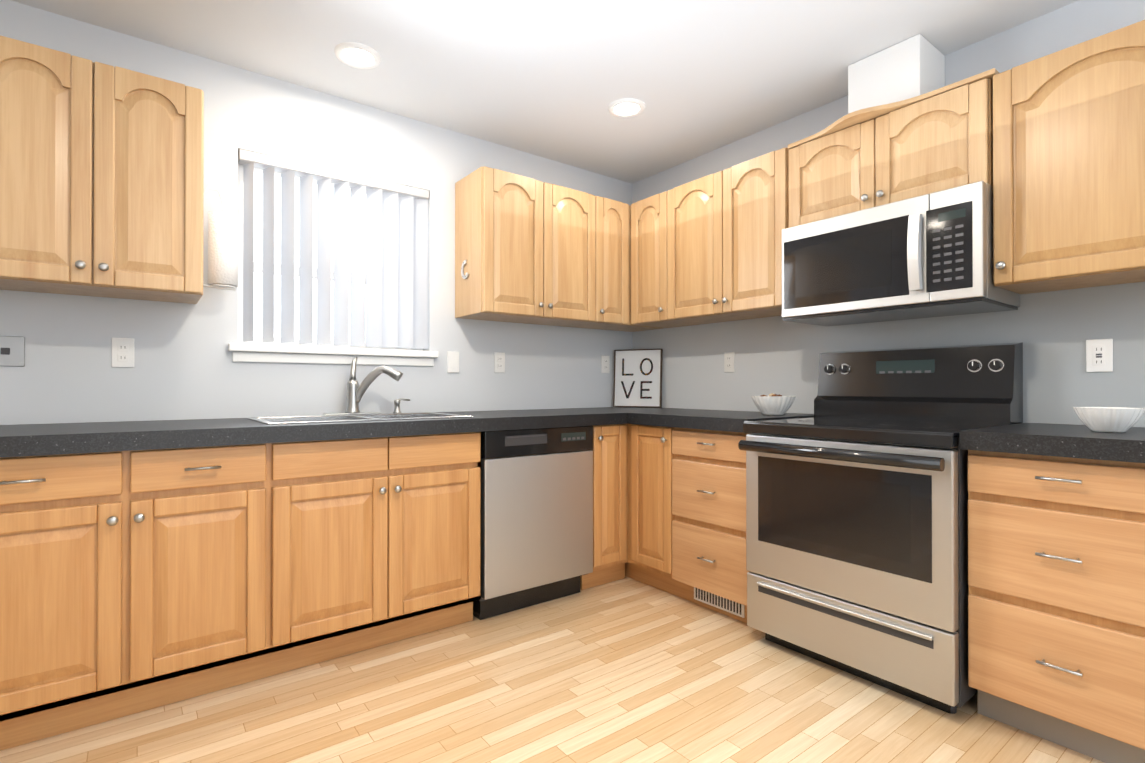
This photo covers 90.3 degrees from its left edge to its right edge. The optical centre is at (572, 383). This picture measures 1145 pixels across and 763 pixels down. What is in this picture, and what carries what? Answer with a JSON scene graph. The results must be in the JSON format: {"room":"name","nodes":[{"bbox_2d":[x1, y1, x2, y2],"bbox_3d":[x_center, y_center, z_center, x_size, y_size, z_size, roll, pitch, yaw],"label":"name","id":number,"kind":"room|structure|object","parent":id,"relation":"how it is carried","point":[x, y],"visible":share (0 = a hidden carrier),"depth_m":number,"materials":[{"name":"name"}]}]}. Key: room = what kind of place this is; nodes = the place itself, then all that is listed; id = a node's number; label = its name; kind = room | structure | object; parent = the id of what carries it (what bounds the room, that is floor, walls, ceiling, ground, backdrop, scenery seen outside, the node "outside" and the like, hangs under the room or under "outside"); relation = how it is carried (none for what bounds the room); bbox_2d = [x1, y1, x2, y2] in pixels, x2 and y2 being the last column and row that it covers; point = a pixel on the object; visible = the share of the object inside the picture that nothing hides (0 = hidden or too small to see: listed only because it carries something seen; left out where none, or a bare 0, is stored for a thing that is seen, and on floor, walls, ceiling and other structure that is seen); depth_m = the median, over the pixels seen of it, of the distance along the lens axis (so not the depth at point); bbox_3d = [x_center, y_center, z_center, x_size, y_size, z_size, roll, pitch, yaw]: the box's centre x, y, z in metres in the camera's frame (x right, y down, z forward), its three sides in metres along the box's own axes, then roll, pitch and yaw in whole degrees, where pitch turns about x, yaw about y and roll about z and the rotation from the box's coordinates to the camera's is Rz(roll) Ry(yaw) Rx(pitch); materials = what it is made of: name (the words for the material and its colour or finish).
{"room":"kitchen","nodes":[
{"label":"kitchen","id":0,"kind":"room"},
{"bbox_2d":[0,0,631,424],"bbox_3d":[-1.464,-0.153,2.550,4.600,2.440,0.140,0,0,-37],"label":"wall","id":1,"kind":"structure","parent":0,"point":[184,366],"depth_m":2.53,"materials":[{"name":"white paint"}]},
{"bbox_2d":[0,336,24,366],"bbox_3d":[-2.020,-0.116,2.030,0.100,0.108,0.008,0,0,-37],"label":"electrical outlet plate","id":2,"kind":"object","parent":1,"relation":"attached to","point":[12,350],"visible":1,"depth_m":2.04,"materials":[{"name":"grey plastic"}]},
{"bbox_2d":[0,35,203,303],"bbox_3d":[-1.717,-0.718,2.049,0.637,0.768,0.349,0,0,-37],"label":"upper cabinet","id":3,"kind":"object","parent":1,"relation":"attached to","point":[101,179],"visible":1,"depth_m":1.95,"materials":[{"name":"brown wood"}]},
{"bbox_2d":[203,186,237,290],"bbox_3d":[-1.427,-0.584,2.303,0.128,0.409,0.104,0,0,-37],"label":"paper towel holder","id":4,"kind":"object","parent":3,"relation":"attached to","point":[223,250],"visible":0.88,"depth_m":2.27,"materials":[{"name":"white paper"}]},
{"bbox_2d":[112,338,133,367],"bbox_3d":[-1.759,-0.121,2.230,0.070,0.115,0.007,0,0,-37],"label":"duplex electrical outlet","id":5,"kind":"object","parent":1,"relation":"attached to","point":[122,352],"visible":1,"depth_m":2.23,"materials":[{"name":"white plastic"}]},
{"bbox_2d":[237,164,422,350],"bbox_3d":[-1.169,-0.595,2.825,0.880,0.855,0.054,0,0,-37],"label":"window","id":6,"kind":"structure","parent":1,"relation":"in","point":[258,267],"depth_m":2.58,"materials":[{"name":"white plastic"}]},
{"bbox_2d":[238,149,428,348],"bbox_3d":[-1.121,-0.603,2.763,0.872,0.835,0.083,0,0,-37],"label":"vertical blinds","id":7,"kind":"object","parent":6,"relation":"attached to","point":[389,241],"visible":0.94,"depth_m":2.76,"materials":[{"name":"white plastic"}]},
{"bbox_2d":[228,343,437,365],"bbox_3d":[-1.117,-0.132,2.755,0.950,0.079,0.115,0,0,-37],"label":"window sill","id":8,"kind":"structure","parent":1,"relation":"attached to","point":[285,354],"depth_m":2.67,"materials":[{"name":"white paint"}]},
{"bbox_2d":[447,351,458,372],"bbox_3d":[-0.644,-0.116,3.080,0.070,0.115,0.008,0,0,-37],"label":"rocker light switch","id":9,"kind":"object","parent":1,"relation":"attached to","point":[452,362],"visible":1,"depth_m":3.08,"materials":[{"name":"white plastic"}]},
{"bbox_2d":[494,352,504,372],"bbox_3d":[-0.416,-0.120,3.254,0.070,0.115,0.007,0,0,-37],"label":"duplex electrical outlet","id":10,"kind":"object","parent":1,"relation":"attached to","point":[499,362],"visible":1,"depth_m":3.25,"materials":[{"name":"white plastic"}]},
{"bbox_2d":[455,166,606,327],"bbox_3d":[-0.228,-0.721,3.203,0.787,0.733,0.320,0,0,-37],"label":"upper cabinet","id":11,"kind":"object","parent":1,"relation":"attached to","point":[532,251],"depth_m":3.03,"materials":[{"name":"brown wood"}]},
{"bbox_2d":[461,260,468,278],"bbox_3d":[-0.564,-0.598,2.983,0.008,0.099,0.079,0,0,-37],"label":"hook","id":12,"kind":"object","parent":11,"relation":"attached to","point":[465,276],"visible":1,"depth_m":2.99,"materials":[{"name":"grey metal"}]},
{"bbox_2d":[601,356,609,372],"bbox_3d":[0.217,-0.126,3.737,0.070,0.115,0.007,0,0,-37],"label":"duplex electrical outlet","id":13,"kind":"object","parent":1,"relation":"attached to","point":[605,364],"visible":1,"depth_m":3.73,"materials":[{"name":"white plastic"}]},
{"bbox_2d":[587,198,630,329],"bbox_3d":[0.119,-0.720,3.467,0.318,0.733,0.320,0,0,-37],"label":"upper cabinet","id":14,"kind":"object","parent":1,"relation":"attached to","point":[618,213],"depth_m":3.40,"materials":[{"name":"brown wood"}]},
{"bbox_2d":[613,324,663,331],"bbox_3d":[0.352,-0.719,3.645,0.379,0.733,0.320,0,0,-37],"label":"upper cabinet","id":15,"kind":"object","parent":1,"relation":"attached to","point":[633,328],"depth_m":3.65,"materials":[{"name":"brown wood"}]},
{"bbox_2d":[11,0,1078,183],"bbox_3d":[0.065,-1.433,0.552,4.880,0.100,5.180,0,0,-37],"label":"ceiling","id":16,"kind":"structure","parent":0,"point":[551,79],"depth_m":2.36,"materials":[{"name":"white paint"}]},
{"bbox_2d":[334,42,380,68],"bbox_3d":[-0.898,-1.368,2.383,0.184,0.012,0.184,0,0,-37],"label":"recessed light","id":17,"kind":"object","parent":16,"relation":"in","point":[362,56],"visible":0.96,"depth_m":2.37,"materials":[{"name":"white"}]},
{"bbox_2d":[608,98,644,117],"bbox_3d":[0.269,-1.366,2.829,0.184,0.012,0.184,0,0,-37],"label":"recessed light","id":18,"kind":"object","parent":16,"relation":"in","point":[626,106],"visible":0.98,"depth_m":2.82,"materials":[{"name":"white"}]},
{"bbox_2d":[848,34,944,113],"bbox_3d":[1.373,-1.233,2.420,0.247,0.278,0.285,0,0,-37],"label":"box","id":19,"kind":"object","parent":16,"relation":"attached to","point":[913,66],"visible":0.52,"depth_m":2.32,"materials":[{"name":"white paint"}]},
{"bbox_2d":[0,576,1103,762],"bbox_3d":[0.065,1.107,0.540,4.880,0.100,5.180,0,0,-37],"label":"floor","id":20,"kind":"structure","parent":0,"point":[626,669],"depth_m":1.86,"materials":[{"name":"brown wood"}]},
{"bbox_2d":[473,426,592,619],"bbox_3d":[-0.319,0.633,2.917,0.614,0.870,0.598,0,0,-37],"label":"dishwasher","id":21,"kind":"object","parent":20,"relation":"on","point":[536,516],"visible":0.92,"depth_m":2.66,"materials":[{"name":"grey metal"}]},
{"bbox_2d":[580,424,619,589],"bbox_3d":[0.010,0.631,3.189,0.227,0.876,0.620,0,0,-37],"label":"base cabinet","id":22,"kind":"object","parent":20,"relation":"on","point":[606,438],"depth_m":2.94,"materials":[{"name":"brown wood"}]},
{"bbox_2d":[620,424,671,593],"bbox_3d":[0.605,0.631,3.069,0.673,0.876,0.329,0,0,-37],"label":"base cabinet","id":23,"kind":"object","parent":20,"relation":"on","point":[645,450],"depth_m":2.92,"materials":[{"name":"brown wood"}]},
{"bbox_2d":[0,407,631,457],"bbox_3d":[-0.864,0.178,2.502,3.698,0.057,0.658,0,0,-37],"label":"countertop","id":24,"kind":"structure","parent":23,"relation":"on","point":[19,440],"depth_m":2.00,"materials":[{"name":"stone"}]},
{"bbox_2d":[247,412,472,424],"bbox_3d":[-0.915,0.239,2.476,0.815,0.191,0.490,0,0,-37],"label":"sink","id":25,"kind":"object","parent":24,"relation":"in","point":[336,418],"visible":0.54,"depth_m":2.50,"materials":[{"name":"silver metal"}]},
{"bbox_2d":[323,356,409,414],"bbox_3d":[-0.938,0.007,2.663,0.397,0.272,0.163,0,0,-37],"label":"faucet","id":26,"kind":"object","parent":24,"relation":"on","point":[356,391],"visible":1,"depth_m":2.65,"materials":[{"name":"silver metal"}]},
{"bbox_2d":[613,349,662,407],"bbox_3d":[0.421,-0.035,3.685,0.320,0.376,0.050,0,0,25],"label":"love sign","id":27,"kind":"object","parent":24,"relation":"on","point":[637,377],"visible":1,"depth_m":3.68,"materials":[{"name":"white fabric"}]},
{"bbox_2d":[672,427,750,622],"bbox_3d":[0.848,0.630,2.794,0.620,0.876,0.510,0,0,-37],"label":"base cabinet","id":28,"kind":"object","parent":20,"relation":"on","point":[709,466],"depth_m":2.59,"materials":[{"name":"brown wood"}]},
{"bbox_2d":[694,587,743,617],"bbox_3d":[0.678,1.001,2.656,0.006,0.092,0.290,0,0,-37],"label":"air vent grille","id":29,"kind":"object","parent":28,"relation":"attached to","point":[724,604],"visible":0.6,"depth_m":2.65,"materials":[{"name":"white plastic"}]},
{"bbox_2d":[624,407,813,432],"bbox_3d":[0.771,0.179,2.857,0.668,0.057,0.709,0,0,-37],"label":"countertop","id":30,"kind":"structure","parent":28,"relation":"on","point":[717,420],"depth_m":2.71,"materials":[{"name":"stone"}]},
{"bbox_2d":[751,393,795,414],"bbox_3d":[0.959,0.097,2.720,0.200,0.104,0.200,0,0,-37],"label":"bowl","id":31,"kind":"object","parent":30,"relation":"on","point":[773,404],"visible":1,"depth_m":2.66,"materials":[{"name":"white ceramic"}]},
{"bbox_2d":[738,342,1022,713],"bbox_3d":[1.189,0.454,2.243,0.744,1.222,0.762,0,0,-37],"label":"stove","id":32,"kind":"object","parent":20,"relation":"on","point":[857,524],"visible":0.98,"depth_m":2.06,"materials":[{"name":"silver metal"}]},
{"bbox_2d":[968,450,1144,762],"bbox_3d":[1.617,0.625,1.787,0.619,0.876,0.460,0,0,-37],"label":"base cabinet","id":33,"kind":"object","parent":20,"relation":"on","point":[1056,545],"depth_m":1.61,"materials":[{"name":"brown wood"}]},
{"bbox_2d":[959,423,1144,462],"bbox_3d":[1.610,0.174,1.765,0.658,0.057,0.497,0,0,-37],"label":"countertop","id":34,"kind":"structure","parent":33,"relation":"on","point":[1048,439],"depth_m":1.62,"materials":[{"name":"stone"}]},
{"bbox_2d":[1073,407,1144,432],"bbox_3d":[1.612,0.109,1.715,0.160,0.072,0.160,0,0,-37],"label":"bowl","id":35,"kind":"object","parent":34,"relation":"on","point":[1112,419],"visible":1,"depth_m":1.67,"materials":[{"name":"white ceramic"}]},
{"bbox_2d":[632,0,1144,426],"bbox_3d":[1.907,-0.156,2.039,0.140,2.440,5.040,0,0,-37],"label":"wall","id":36,"kind":"structure","parent":0,"point":[1053,331],"depth_m":2.33,"materials":[{"name":"grey paint"}]},
{"bbox_2d":[631,148,789,327],"bbox_3d":[0.779,-0.722,3.113,0.349,0.733,1.039,0,0,-37],"label":"upper cabinet","id":37,"kind":"object","parent":36,"relation":"attached to","point":[707,249],"visible":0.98,"depth_m":2.96,"materials":[{"name":"brown wood"}]},
{"bbox_2d":[724,352,733,371],"bbox_3d":[0.892,-0.122,3.245,0.007,0.115,0.070,0,0,-37],"label":"duplex electrical outlet","id":38,"kind":"object","parent":36,"relation":"attached to","point":[728,361],"visible":1,"depth_m":3.24,"materials":[{"name":"white plastic"}]},
{"bbox_2d":[788,68,998,227],"bbox_3d":[1.321,-0.892,2.364,0.398,0.401,0.794,0,0,-37],"label":"upper cabinet","id":39,"kind":"object","parent":36,"relation":"attached to","point":[939,139],"visible":0.77,"depth_m":2.23,"materials":[{"name":"brown wood"}]},
{"bbox_2d":[782,181,1019,325],"bbox_3d":[1.305,-0.485,2.349,0.436,0.410,0.764,0,0,-37],"label":"over-the-range microwave","id":40,"kind":"object","parent":39,"relation":"attached to","point":[930,255],"visible":1,"depth_m":2.17,"materials":[{"name":"silver metal"}]},
{"bbox_2d":[993,20,1144,293],"bbox_3d":[1.739,-0.709,1.855,0.349,0.735,0.546,0,0,-37],"label":"upper cabinet","id":41,"kind":"object","parent":36,"relation":"attached to","point":[1068,168],"visible":1,"depth_m":1.82,"materials":[{"name":"brown wood"}]},
{"bbox_2d":[1086,339,1112,371],"bbox_3d":[1.845,-0.098,1.995,0.008,0.115,0.070,0,0,-37],"label":"outlet","id":42,"kind":"object","parent":36,"relation":"attached to","point":[1099,355],"visible":1,"depth_m":1.99,"materials":[{"name":"white plastic"}]},
{"label":"outside","id":43,"kind":"structure","parent":0,"visible":0},
{"bbox_2d":[253,172,365,341],"bbox_3d":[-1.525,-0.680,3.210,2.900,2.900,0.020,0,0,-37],"label":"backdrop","id":44,"kind":"structure","parent":43,"point":[258,241],"depth_m":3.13,"materials":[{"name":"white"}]}
]}

